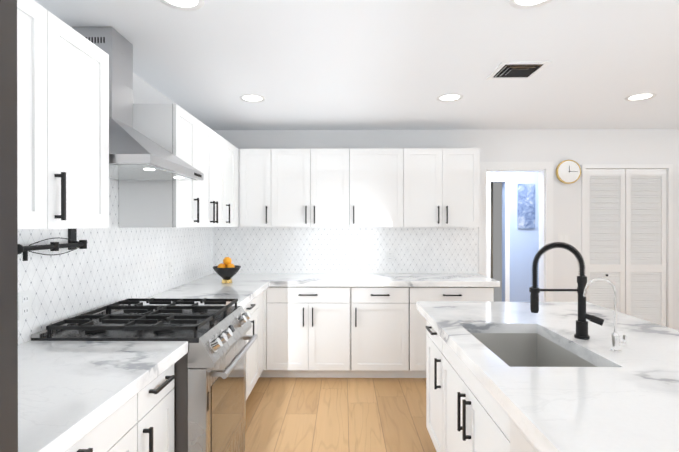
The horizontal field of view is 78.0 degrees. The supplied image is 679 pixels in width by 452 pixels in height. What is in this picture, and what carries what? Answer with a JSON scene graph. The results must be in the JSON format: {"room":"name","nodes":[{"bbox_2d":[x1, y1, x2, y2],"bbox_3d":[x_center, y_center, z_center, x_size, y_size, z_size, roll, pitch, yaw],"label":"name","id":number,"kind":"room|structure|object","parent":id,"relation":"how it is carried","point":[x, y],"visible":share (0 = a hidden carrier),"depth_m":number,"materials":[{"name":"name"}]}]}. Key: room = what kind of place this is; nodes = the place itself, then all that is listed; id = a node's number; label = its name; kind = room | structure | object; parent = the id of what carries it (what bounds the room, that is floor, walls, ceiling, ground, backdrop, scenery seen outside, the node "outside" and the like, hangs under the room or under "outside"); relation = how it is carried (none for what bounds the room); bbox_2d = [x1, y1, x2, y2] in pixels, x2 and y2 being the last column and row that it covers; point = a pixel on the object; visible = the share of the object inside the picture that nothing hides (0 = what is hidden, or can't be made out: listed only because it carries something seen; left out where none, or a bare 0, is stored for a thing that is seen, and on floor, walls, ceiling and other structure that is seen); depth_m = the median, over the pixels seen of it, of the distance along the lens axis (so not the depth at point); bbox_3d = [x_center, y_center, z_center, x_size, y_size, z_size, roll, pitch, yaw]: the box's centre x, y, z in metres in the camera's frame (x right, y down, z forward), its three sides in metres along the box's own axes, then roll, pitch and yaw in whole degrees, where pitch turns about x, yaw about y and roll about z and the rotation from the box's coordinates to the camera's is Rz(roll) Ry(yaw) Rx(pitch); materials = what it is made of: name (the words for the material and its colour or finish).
{"room":"kitchen","nodes":[
{"label":"kitchen","id":0,"kind":"room"},
{"bbox_2d":[35,1,175,103],"bbox_3d":[-1.419,0.201,2.030,0.120,2.420,9.540,0,0,1],"label":"wall","id":1,"kind":"structure","parent":0,"point":[144,92],"depth_m":2.92,"materials":[{"name":"white paint"}]},
{"bbox_2d":[17,0,108,228],"bbox_3d":[-1.164,-0.369,1.444,0.384,0.753,0.761,0,0,1],"label":"upper cabinet","id":2,"kind":"object","parent":1,"relation":"attached to","point":[62,125],"visible":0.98,"depth_m":1.50,"materials":[{"name":"white wood"}]},
{"bbox_2d":[18,179,213,344],"bbox_3d":[-1.351,0.120,2.524,0.008,0.860,3.770,0,0,1],"label":"tile backsplash","id":3,"kind":"structure","parent":1,"relation":"attached to","point":[114,262],"depth_m":2.42,"materials":[{"name":"white tile"}]},
{"bbox_2d":[18,290,31,319],"bbox_3d":[-1.350,0.336,1.799,0.007,0.117,0.072,0,0,1],"label":"electrical outlet","id":4,"kind":"object","parent":3,"relation":"attached to","point":[24,304],"visible":1,"depth_m":1.79,"materials":[{"name":"white plastic"}]},
{"bbox_2d":[18,229,86,260],"bbox_3d":[-1.307,0.074,1.891,0.091,0.130,0.476,0,0,1],"label":"pot filler","id":5,"kind":"object","parent":3,"relation":"attached to","point":[73,243],"visible":0.77,"depth_m":1.89,"materials":[{"name":"black metal"}]},
{"bbox_2d":[72,27,203,180],"bbox_3d":[-1.087,-0.641,2.194,0.521,0.734,0.696,0,0,1],"label":"range hood","id":6,"kind":"object","parent":1,"relation":"attached to","point":[135,155],"visible":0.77,"depth_m":2.12,"materials":[{"name":"silver metal"}]},
{"bbox_2d":[119,104,202,226],"bbox_3d":[-1.166,-0.373,2.750,0.350,0.753,0.408,0,0,1],"label":"upper cabinet","id":7,"kind":"object","parent":1,"relation":"attached to","point":[141,203],"depth_m":2.55,"materials":[{"name":"white wood"}]},
{"bbox_2d":[203,124,230,226],"bbox_3d":[-1.161,-0.374,3.243,0.350,0.753,0.816,0,0,1],"label":"upper cabinet","id":8,"kind":"object","parent":1,"relation":"attached to","point":[215,214],"depth_m":3.30,"materials":[{"name":"white wood"}]},
{"bbox_2d":[227,141,234,226],"bbox_3d":[-1.156,-0.375,3.737,0.350,0.753,0.411,0,0,1],"label":"upper cabinet","id":9,"kind":"object","parent":1,"relation":"attached to","point":[230,148],"depth_m":3.84,"materials":[{"name":"white wood"}]},
{"bbox_2d":[235,147,246,226],"bbox_3d":[-1.115,-0.376,3.973,0.427,0.753,0.185,0,0,1],"label":"upper cabinet","id":10,"kind":"object","parent":1,"relation":"attached to","point":[240,154],"depth_m":4.04,"materials":[{"name":"white wood"}]},
{"bbox_2d":[244,377,435,451],"bbox_3d":[1.640,1.441,2.000,6.240,0.060,9.540,0,0,1],"label":"floor","id":11,"kind":"structure","parent":0,"point":[292,414],"depth_m":3.12,"materials":[{"name":"brown wood"}]},
{"bbox_2d":[0,0,17,451],"bbox_3d":[-0.915,0.511,0.165,0.905,1.790,1.020,0,0,1],"label":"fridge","id":12,"kind":"object","parent":11,"relation":"on","point":[8,262],"depth_m":0.65,"materials":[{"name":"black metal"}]},
{"bbox_2d":[66,364,174,451],"bbox_3d":[-1.023,0.981,1.254,0.669,0.865,1.142,0,0,1],"label":"base cabinet","id":13,"kind":"object","parent":11,"relation":"on","point":[142,420],"visible":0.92,"depth_m":1.53,"materials":[{"name":"white wood"}]},
{"bbox_2d":[18,341,187,451],"bbox_3d":[-1.010,0.523,1.253,0.695,0.050,1.142,0,0,1],"label":"countertop","id":14,"kind":"structure","parent":13,"relation":"on","point":[71,394],"depth_m":1.35,"materials":[{"name":"stone"}]},
{"bbox_2d":[31,298,257,451],"bbox_3d":[-0.921,0.923,2.201,0.850,0.976,0.744,0,0,1],"label":"range","id":15,"kind":"object","parent":11,"relation":"on","point":[210,391],"visible":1,"depth_m":1.96,"materials":[{"name":"silver metal"}]},
{"bbox_2d":[243,295,258,399],"bbox_3d":[-1.019,0.975,3.242,0.635,0.864,0.795,0,0,1],"label":"base cabinet","id":16,"kind":"object","parent":11,"relation":"on","point":[252,355],"depth_m":3.41,"materials":[{"name":"white wood"}]},
{"bbox_2d":[131,277,270,307],"bbox_3d":[-0.989,0.518,3.177,0.698,0.050,1.200,0,0,1],"label":"countertop","id":17,"kind":"structure","parent":16,"relation":"on","point":[244,289],"depth_m":3.29,"materials":[{"name":"stone"}]},
{"bbox_2d":[213,257,240,282],"bbox_3d":[-0.988,0.378,3.675,0.242,0.227,0.242,0,0,1],"label":"fruit bowl","id":18,"kind":"object","parent":17,"relation":"on","point":[227,270],"visible":1,"depth_m":3.63,"materials":[{"name":"black ceramic"}]},
{"bbox_2d":[259,289,266,376],"bbox_3d":[-1.001,0.974,3.707,0.662,0.864,0.260,0,0,1],"label":"base cabinet","id":19,"kind":"object","parent":11,"relation":"on","point":[262,296],"depth_m":3.81,"materials":[{"name":"white wood"}]},
{"bbox_2d":[267,287,358,377],"bbox_3d":[-0.271,0.973,4.099,0.882,0.864,0.580,0,0,1],"label":"base cabinet","id":20,"kind":"object","parent":11,"relation":"on","point":[341,332],"depth_m":3.81,"materials":[{"name":"white wood"}]},
{"bbox_2d":[205,273,499,286],"bbox_3d":[0.060,0.516,4.076,2.775,0.050,0.619,0,0,1],"label":"countertop","id":21,"kind":"structure","parent":20,"relation":"on","point":[277,279],"depth_m":3.83,"materials":[{"name":"stone"}]},
{"bbox_2d":[359,287,418,377],"bbox_3d":[0.370,0.973,4.092,0.659,0.864,0.580,0,0,1],"label":"base cabinet","id":22,"kind":"object","parent":11,"relation":"on","point":[388,316],"depth_m":3.81,"materials":[{"name":"white wood"}]},
{"bbox_2d":[426,321,433,443],"bbox_3d":[1.078,0.977,2.481,1.036,0.864,0.507,0,0,1],"label":"base cabinet","id":23,"kind":"object","parent":11,"relation":"on","point":[429,329],"depth_m":2.65,"materials":[{"name":"white wood"}]},
{"bbox_2d":[416,301,678,451],"bbox_3d":[1.048,0.523,1.069,1.115,0.050,3.390,0,0,1],"label":"countertop","id":24,"kind":"structure","parent":23,"relation":"on","point":[626,399],"depth_m":1.39,"materials":[{"name":"stone"}]},
{"bbox_2d":[529,242,603,339],"bbox_3d":[1.005,0.282,1.858,0.309,0.429,0.085,0,0,1],"label":"faucet","id":25,"kind":"object","parent":24,"relation":"on","point":[581,322],"visible":1,"depth_m":1.86,"materials":[{"name":"black metal"}]},
{"bbox_2d":[583,277,626,352],"bbox_3d":[1.055,0.349,1.671,0.164,0.295,0.042,0,0,1],"label":"filter faucet","id":26,"kind":"object","parent":24,"relation":"on","point":[616,342],"visible":0.98,"depth_m":1.67,"materials":[{"name":"silver metal"}]},
{"bbox_2d":[419,287,493,377],"bbox_3d":[0.986,0.973,4.086,0.830,0.864,0.580,0,0,1],"label":"base cabinet","id":27,"kind":"object","parent":11,"relation":"on","point":[456,294],"depth_m":3.80,"materials":[{"name":"white wood"}]},
{"bbox_2d":[434,330,596,451],"bbox_3d":[1.071,0.979,1.846,1.036,0.864,1.008,0,0,1],"label":"base cabinet","id":28,"kind":"object","parent":11,"relation":"on","point":[465,411],"depth_m":2.08,"materials":[{"name":"white wood"}]},
{"bbox_2d":[498,403,539,451],"bbox_3d":[1.062,0.981,1.044,1.036,0.864,0.722,0,0,1],"label":"base cabinet","id":29,"kind":"object","parent":11,"relation":"on","point":[511,438],"depth_m":1.34,"materials":[{"name":"white wood"}]},
{"bbox_2d":[34,0,678,129],"bbox_3d":[1.640,-1.039,1.994,6.240,0.060,9.540,0,0,1],"label":"ceiling","id":30,"kind":"structure","parent":0,"point":[350,64],"depth_m":2.53,"materials":[{"name":"white paint"}]},
{"bbox_2d":[159,0,203,10],"bbox_3d":[-0.701,-1.005,1.849,0.200,0.006,0.200,0,0,1],"label":"recessed light","id":31,"kind":"object","parent":30,"relation":"in","point":[188,5],"visible":1,"depth_m":1.90,"materials":[{"name":"white plastic"}]},
{"bbox_2d":[239,94,264,102],"bbox_3d":[-0.686,-1.009,3.299,0.200,0.006,0.200,0,0,1],"label":"recessed light","id":32,"kind":"object","parent":30,"relation":"in","point":[251,98],"visible":1,"depth_m":3.30,"materials":[{"name":"white plastic"}]},
{"bbox_2d":[437,94,462,101],"bbox_3d":[0.864,-1.009,3.282,0.200,0.006,0.200,0,0,1],"label":"recessed light","id":33,"kind":"object","parent":30,"relation":"in","point":[449,97],"visible":0.92,"depth_m":3.28,"materials":[{"name":"white plastic"}]},
{"bbox_2d":[486,61,551,79],"bbox_3d":[1.148,-1.003,2.709,0.300,0.014,0.300,0,0,1],"label":"ceiling vent","id":34,"kind":"object","parent":30,"relation":"in","point":[516,70],"visible":0.96,"depth_m":2.69,"materials":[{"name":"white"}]},
{"bbox_2d":[509,0,551,8],"bbox_3d":[0.849,-1.005,1.832,0.200,0.006,0.200,0,0,1],"label":"recessed light","id":35,"kind":"object","parent":30,"relation":"in","point":[523,4],"visible":1,"depth_m":1.89,"materials":[{"name":"white plastic"}]},
{"bbox_2d":[625,93,655,100],"bbox_3d":[2.344,-1.009,3.266,0.200,0.006,0.200,0,0,1],"label":"recessed light","id":36,"kind":"object","parent":30,"relation":"in","point":[640,97],"visible":1,"depth_m":3.27,"materials":[{"name":"white plastic"}]},
{"bbox_2d":[213,129,678,330],"bbox_3d":[1.667,0.195,4.436,6.000,2.420,0.120,0,0,1],"label":"wall","id":37,"kind":"structure","parent":0,"point":[556,147],"depth_m":4.37,"materials":[{"name":"white paint"}]},
{"bbox_2d":[247,149,278,226],"bbox_3d":[-0.798,-0.376,4.217,0.396,0.753,0.350,0,0,1],"label":"upper cabinet","id":38,"kind":"object","parent":37,"relation":"attached to","point":[262,164],"depth_m":4.05,"materials":[{"name":"white wood"}]},
{"bbox_2d":[279,149,358,226],"bbox_3d":[-0.281,-0.376,4.211,0.876,0.753,0.350,0,0,1],"label":"upper cabinet","id":39,"kind":"object","parent":37,"relation":"attached to","point":[318,187],"depth_m":4.04,"materials":[{"name":"white wood"}]},
{"bbox_2d":[214,227,478,273],"bbox_3d":[0.074,0.115,4.389,2.755,0.860,0.008,0,0,1],"label":"tile backsplash","id":40,"kind":"structure","parent":37,"relation":"attached to","point":[321,250],"depth_m":4.39,"materials":[{"name":"white tile"}]},
{"bbox_2d":[386,250,392,261],"bbox_3d":[0.527,0.307,4.377,0.072,0.117,0.007,0,0,1],"label":"electrical outlet","id":41,"kind":"object","parent":40,"relation":"attached to","point":[389,255],"visible":1,"depth_m":4.38,"materials":[{"name":"white plastic"}]},
{"bbox_2d":[359,148,410,226],"bbox_3d":[0.358,-0.376,4.204,0.639,0.753,0.350,0,0,1],"label":"upper cabinet","id":42,"kind":"object","parent":37,"relation":"attached to","point":[397,187],"depth_m":4.04,"materials":[{"name":"white wood"}]},
{"bbox_2d":[411,148,479,226],"bbox_3d":[0.953,-0.376,4.198,0.790,0.753,0.350,0,0,1],"label":"upper cabinet","id":43,"kind":"object","parent":37,"relation":"attached to","point":[445,182],"depth_m":4.03,"materials":[{"name":"white wood"}]},
{"bbox_2d":[479,162,552,301],"bbox_3d":[1.836,0.365,4.426,0.770,2.080,0.138,0,0,1],"label":"door frame","id":44,"kind":"structure","parent":37,"relation":"attached to","point":[544,170],"depth_m":4.36,"materials":[{"name":"white wood"}]},
{"bbox_2d":[558,233,569,243],"bbox_3d":[2.339,0.125,4.365,0.118,0.118,0.008,0,0,1],"label":"light switch","id":45,"kind":"object","parent":37,"relation":"attached to","point":[564,237],"visible":0.91,"depth_m":4.36,"materials":[{"name":"white plastic"}]},
{"bbox_2d":[556,160,580,183],"bbox_3d":[2.377,-0.570,4.348,0.248,0.248,0.037,0,0,1],"label":"wall clock","id":46,"kind":"object","parent":37,"relation":"attached to","point":[568,171],"visible":0.98,"depth_m":4.34,"materials":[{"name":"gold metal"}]},
{"bbox_2d":[586,169,666,326],"bbox_3d":[2.987,0.395,4.373,0.847,1.996,0.060,0,0,1],"label":"closet door","id":47,"kind":"structure","parent":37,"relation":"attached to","point":[626,227],"depth_m":4.38,"materials":[{"name":"white wood"}]},
{"bbox_2d":[581,164,672,328],"bbox_3d":[2.987,0.379,4.356,0.933,2.052,0.015,0,0,1],"label":"door frame","id":48,"kind":"structure","parent":37,"relation":"attached to","point":[670,166],"depth_m":4.35,"materials":[{"name":"white wood"}]},
{"bbox_2d":[487,172,538,301],"bbox_3d":[2.384,0.191,5.999,3.640,2.420,0.120,0,0,1],"label":"wall","id":49,"kind":"structure","parent":0,"point":[524,246],"depth_m":5.93,"materials":[{"name":"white paint"}]},
{"bbox_2d":[518,184,534,228],"bbox_3d":[2.643,-0.291,5.923,0.240,0.635,0.021,0,0,1],"label":"picture","id":50,"kind":"object","parent":49,"relation":"attached to","point":[526,206],"visible":0.86,"depth_m":5.91}
]}

